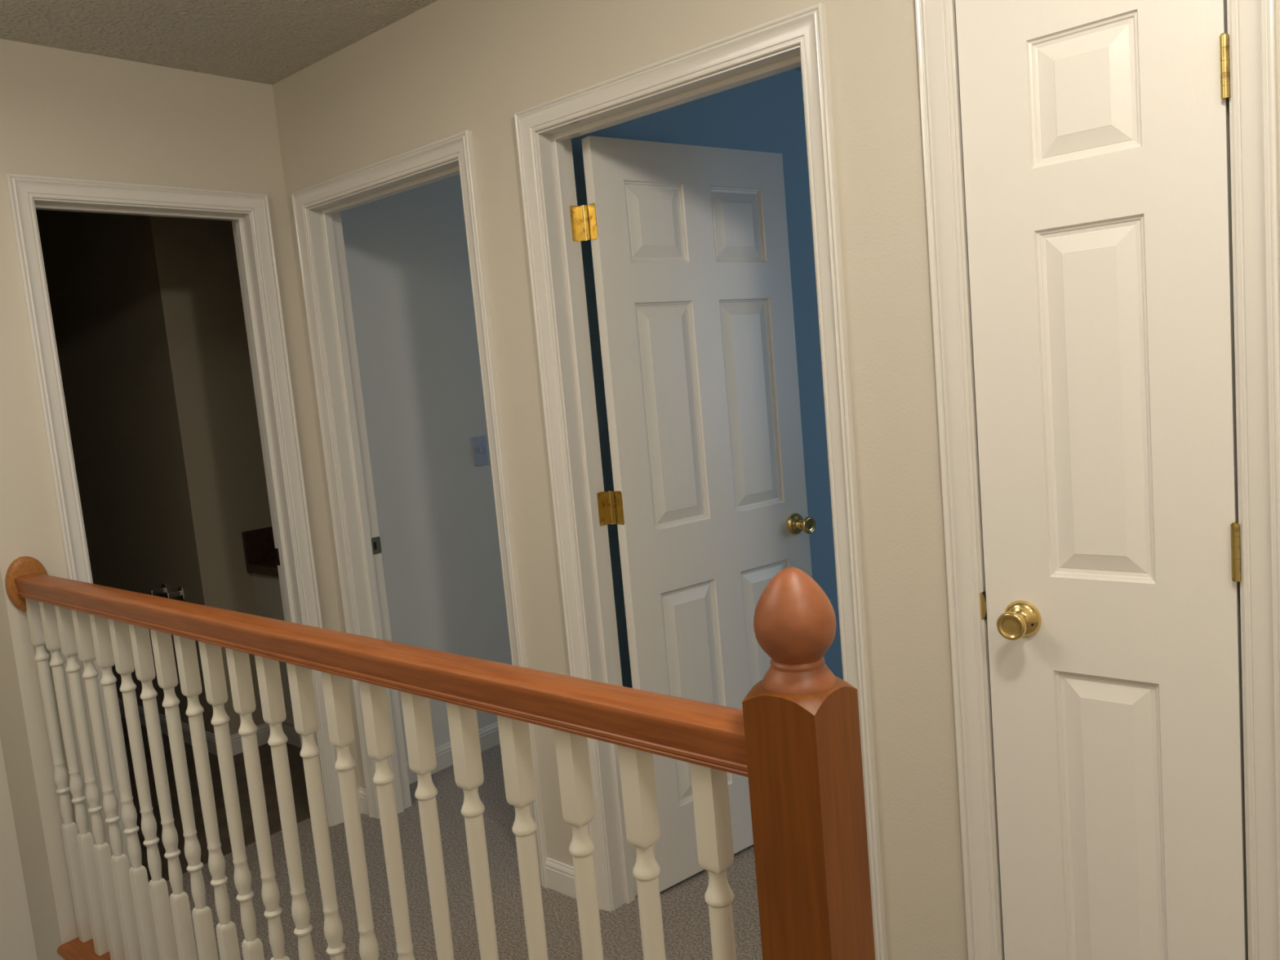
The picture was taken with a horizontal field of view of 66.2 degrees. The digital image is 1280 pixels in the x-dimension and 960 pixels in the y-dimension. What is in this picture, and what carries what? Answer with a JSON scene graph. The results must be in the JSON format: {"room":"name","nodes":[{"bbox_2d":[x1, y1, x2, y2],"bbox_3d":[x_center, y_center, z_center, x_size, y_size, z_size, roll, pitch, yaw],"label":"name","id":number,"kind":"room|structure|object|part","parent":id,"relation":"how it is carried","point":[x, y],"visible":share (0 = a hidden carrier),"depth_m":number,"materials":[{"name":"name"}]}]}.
{"room":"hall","nodes":[
{"label":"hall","id":0,"kind":"room"},
{"bbox_2d":[0,737,37,959],"bbox_3d":[-2.196,1.493,2.522,0.115,5.164,1.130,0,8,41],"label":"wall","id":1,"kind":"structure","parent":0,"point":[16,935],"depth_m":2.85,"materials":[{"name":"beige paint"}]},
{"bbox_2d":[0,38,360,959],"bbox_3d":[-1.334,1.338,3.226,0.255,5.164,1.085,0,8,41],"label":"wall","id":2,"kind":"structure","parent":0,"point":[64,113],"depth_m":2.75,"materials":[{"name":"beige paint"}]},
{"bbox_2d":[57,937,111,959],"bbox_3d":[-0.631,1.303,1.937,2.500,0.028,0.120,0,8,41],"label":"trim","id":3,"kind":"structure","parent":2,"relation":"attached to","point":[73,949],"depth_m":2.68,"materials":[{"name":"brown wood"}]},
{"bbox_2d":[4,555,875,959],"bbox_3d":[-0.676,0.815,1.897,2.479,1.475,0.102,0,8,41],"label":"stair railing","id":4,"kind":"object","parent":3,"relation":"on","point":[795,736],"visible":1,"depth_m":1.54,"materials":[{"name":"brown wood"}]},
{"bbox_3d":[-0.750,0.286,1.860,2.374,0.055,0.065,0,8,41],"label":"handrail","id":5,"kind":"part","parent":4,"relation":"part of","materials":[{"name":"brown wood"}]},
{"bbox_3d":[0.229,0.882,1.117,0.088,1.352,0.088,0,8,41],"label":"newel post","id":6,"kind":"part","parent":4,"relation":"part of","materials":[{"name":"brown wood"}]},
{"bbox_2d":[4,173,343,868],"bbox_3d":[-1.391,0.180,3.033,0.137,2.110,0.739,0,8,41],"label":"door frame","id":7,"kind":"structure","parent":2,"relation":"attached to","point":[249,213],"depth_m":3.12,"materials":[{"name":"white paint"}]},
{"bbox_3d":[-1.211,0.259,3.301,0.056,0.058,0.002,0,8,41],"label":"strike plate","id":8,"kind":"part","parent":7,"relation":"part of","materials":[{"name":"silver metal"}]},
{"bbox_2d":[357,787,368,815],"bbox_3d":[-0.976,1.124,3.395,0.060,0.086,0.075,0,8,41],"label":"baseboard","id":9,"kind":"structure","parent":2,"relation":"attached to","point":[362,792],"depth_m":3.42,"materials":[{"name":"white paint"}]},
{"bbox_2d":[0,0,801,84],"bbox_3d":[-0.205,-1.416,3.162,7.900,0.100,5.700,0,8,41],"label":"ceiling","id":10,"kind":"structure","parent":0,"point":[267,42],"depth_m":2.66,"materials":[{"name":"beige paint"}]},
{"bbox_2d":[340,174,511,760],"bbox_3d":[0.013,-0.315,4.733,0.115,2.464,3.385,0,8,41],"label":"wall","id":11,"kind":"structure","parent":0,"point":[406,253],"depth_m":3.71,"materials":[{"name":"grey blue paint"}]},
{"bbox_2d":[406,721,500,784],"bbox_3d":[0.135,0.870,4.784,0.013,0.086,3.285,0,8,41],"label":"baseboard","id":12,"kind":"structure","parent":11,"relation":"attached to","point":[489,736],"depth_m":3.79,"materials":[{"name":"white paint"}]},
{"bbox_2d":[471,435,488,466],"bbox_3d":[-0.632,-0.116,3.898,0.014,0.114,0.070,0,8,41],"label":"light switch","id":13,"kind":"object","parent":11,"relation":"attached to","point":[479,443],"visible":1,"depth_m":3.90,"materials":[{"name":"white plastic"}]},
{"bbox_2d":[120,716,762,959],"bbox_3d":[0.019,1.088,3.440,7.700,0.031,5.500,0,8,41],"label":"floor","id":14,"kind":"structure","parent":0,"point":[684,907],"depth_m":2.88,"materials":[{"name":"beige carpet"}]},
{"bbox_2d":[241,526,301,747],"bbox_3d":[-1.075,0.598,4.422,0.544,0.919,1.105,0,8,41],"label":"bathroom vanity","id":15,"kind":"object","parent":14,"relation":"on","point":[259,546],"visible":0.14,"depth_m":4.14,"materials":[{"name":"beige wood"}]},
{"bbox_2d":[245,558,279,577],"bbox_3d":[-1.109,0.297,4.395,0.525,0.038,1.105,0,8,41],"label":"countertop","id":16,"kind":"structure","parent":15,"relation":"on","point":[268,567],"depth_m":4.08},
{"bbox_2d":[35,0,1279,959],"bbox_3d":[-0.029,-0.160,3.375,7.700,2.464,1.508,0,8,41],"label":"wall","id":17,"kind":"structure","parent":0,"point":[445,68],"depth_m":2.60,"materials":[{"name":"beige paint"}]},
{"bbox_2d":[150,583,185,599],"bbox_3d":[-2.015,0.481,4.179,0.204,0.052,0.064,0,8,41],"label":"faucet","id":18,"kind":"object","parent":17,"relation":"attached to","point":[163,591],"visible":0.97,"depth_m":4.14,"materials":[{"name":"silver metal"}]},
{"bbox_3d":[-2.078,0.480,4.229,0.016,0.022,0.058,0,8,41],"label":"arm","id":19,"kind":"part","parent":18,"relation":"part of","materials":[{"name":"silver metal"}]},
{"bbox_3d":[-2.058,0.477,4.253,0.044,0.052,0.008,0,8,41],"label":"mounting plate","id":20,"kind":"part","parent":18,"relation":"part of","materials":[{"name":"silver metal"}]},
{"bbox_3d":[-1.957,0.481,4.124,0.016,0.022,0.058,0,8,41],"label":"arm","id":21,"kind":"part","parent":18,"relation":"part of","materials":[{"name":"silver metal"}]},
{"bbox_3d":[-1.937,0.478,4.147,0.044,0.052,0.008,0,8,41],"label":"mounting plate","id":22,"kind":"part","parent":18,"relation":"part of","materials":[{"name":"silver metal"}]},
{"bbox_2d":[118,697,217,755],"bbox_3d":[-2.526,1.110,4.779,2.103,0.086,0.013,0,8,41],"label":"baseboard","id":23,"kind":"structure","parent":17,"relation":"attached to","point":[211,739],"depth_m":4.32,"materials":[{"name":"white paint"}]},
{"bbox_2d":[230,722,270,755],"bbox_3d":[-1.661,1.101,4.162,0.013,0.086,0.198,0,8,41],"label":"baseboard","id":24,"kind":"structure","parent":17,"relation":"attached to","point":[263,733],"depth_m":4.19,"materials":[{"name":"white paint"}]},
{"bbox_2d":[241,526,275,564],"bbox_3d":[-1.307,0.209,4.551,0.020,0.137,1.105,0,8,41],"label":"backsplash","id":25,"kind":"structure","parent":17,"relation":"attached to","point":[259,545],"depth_m":4.18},
{"bbox_2d":[291,129,547,888],"bbox_3d":[-0.653,0.113,3.037,0.888,2.110,0.136,0,8,41],"label":"door frame","id":26,"kind":"structure","parent":17,"relation":"attached to","point":[317,207],"depth_m":3.19,"materials":[{"name":"white paint"}]},
{"bbox_3d":[-0.897,0.223,3.338,0.002,0.057,0.036,0,8,41],"label":"strike plate","id":27,"kind":"part","parent":26,"relation":"part of","materials":[{"name":"silver metal"}]},
{"bbox_2d":[545,857,576,898],"bbox_3d":[-0.195,1.125,2.754,0.186,0.086,0.013,0,8,41],"label":"baseboard","id":28,"kind":"structure","parent":17,"relation":"attached to","point":[560,877],"depth_m":2.77,"materials":[{"name":"white paint"}]},
{"bbox_2d":[569,135,815,892],"bbox_3d":[0.220,0.088,2.797,0.754,2.032,0.101,-10,8,-36],"label":"door","id":29,"kind":"structure","parent":17,"relation":"in","point":[690,243],"depth_m":2.75,"materials":[{"name":"white paint"}]},
{"bbox_3d":[0.498,0.136,2.973,0.052,0.052,0.049,-10,8,-38],"label":"knob","id":30,"kind":"part","parent":29,"relation":"part of","materials":[{"name":"gold metal"}]},
{"bbox_2d":[514,2,888,959],"bbox_3d":[0.152,0.119,2.333,0.879,2.110,0.135,0,8,41],"label":"door frame","id":31,"kind":"structure","parent":17,"relation":"attached to","point":[545,131],"depth_m":2.42,"materials":[{"name":"white paint"}]},
{"bbox_2d":[914,0,1279,959],"bbox_3d":[0.830,0.123,1.742,0.545,2.110,0.135,0,8,41],"label":"door frame","id":32,"kind":"structure","parent":17,"relation":"attached to","point":[1251,24],"depth_m":1.61,"materials":[{"name":"white paint"}]},
{"bbox_3d":[0.647,0.238,1.857,0.016,0.052,0.001,0,8,41],"label":"strike plate","id":33,"kind":"part","parent":32,"relation":"part of","materials":[{"name":"gold metal"}]},
{"bbox_2d":[955,0,1248,959],"bbox_3d":[0.795,0.159,1.696,0.419,2.032,0.098,0,8,41],"label":"door","id":34,"kind":"structure","parent":17,"relation":"in","point":[1096,133],"depth_m":1.68,"materials":[{"name":"white paint"}]},
{"bbox_3d":[0.681,0.261,1.782,0.052,0.052,0.049,0,8,41],"label":"knob","id":35,"kind":"part","parent":34,"relation":"part of","materials":[{"name":"gold metal"}]},
{"bbox_2d":[571,69,843,688],"bbox_3d":[0.874,-0.308,3.982,0.110,2.464,3.385,0,8,41],"label":"wall","id":36,"kind":"structure","parent":0,"point":[766,114],"depth_m":3.47,"materials":[{"name":"blue paint"}]}
]}

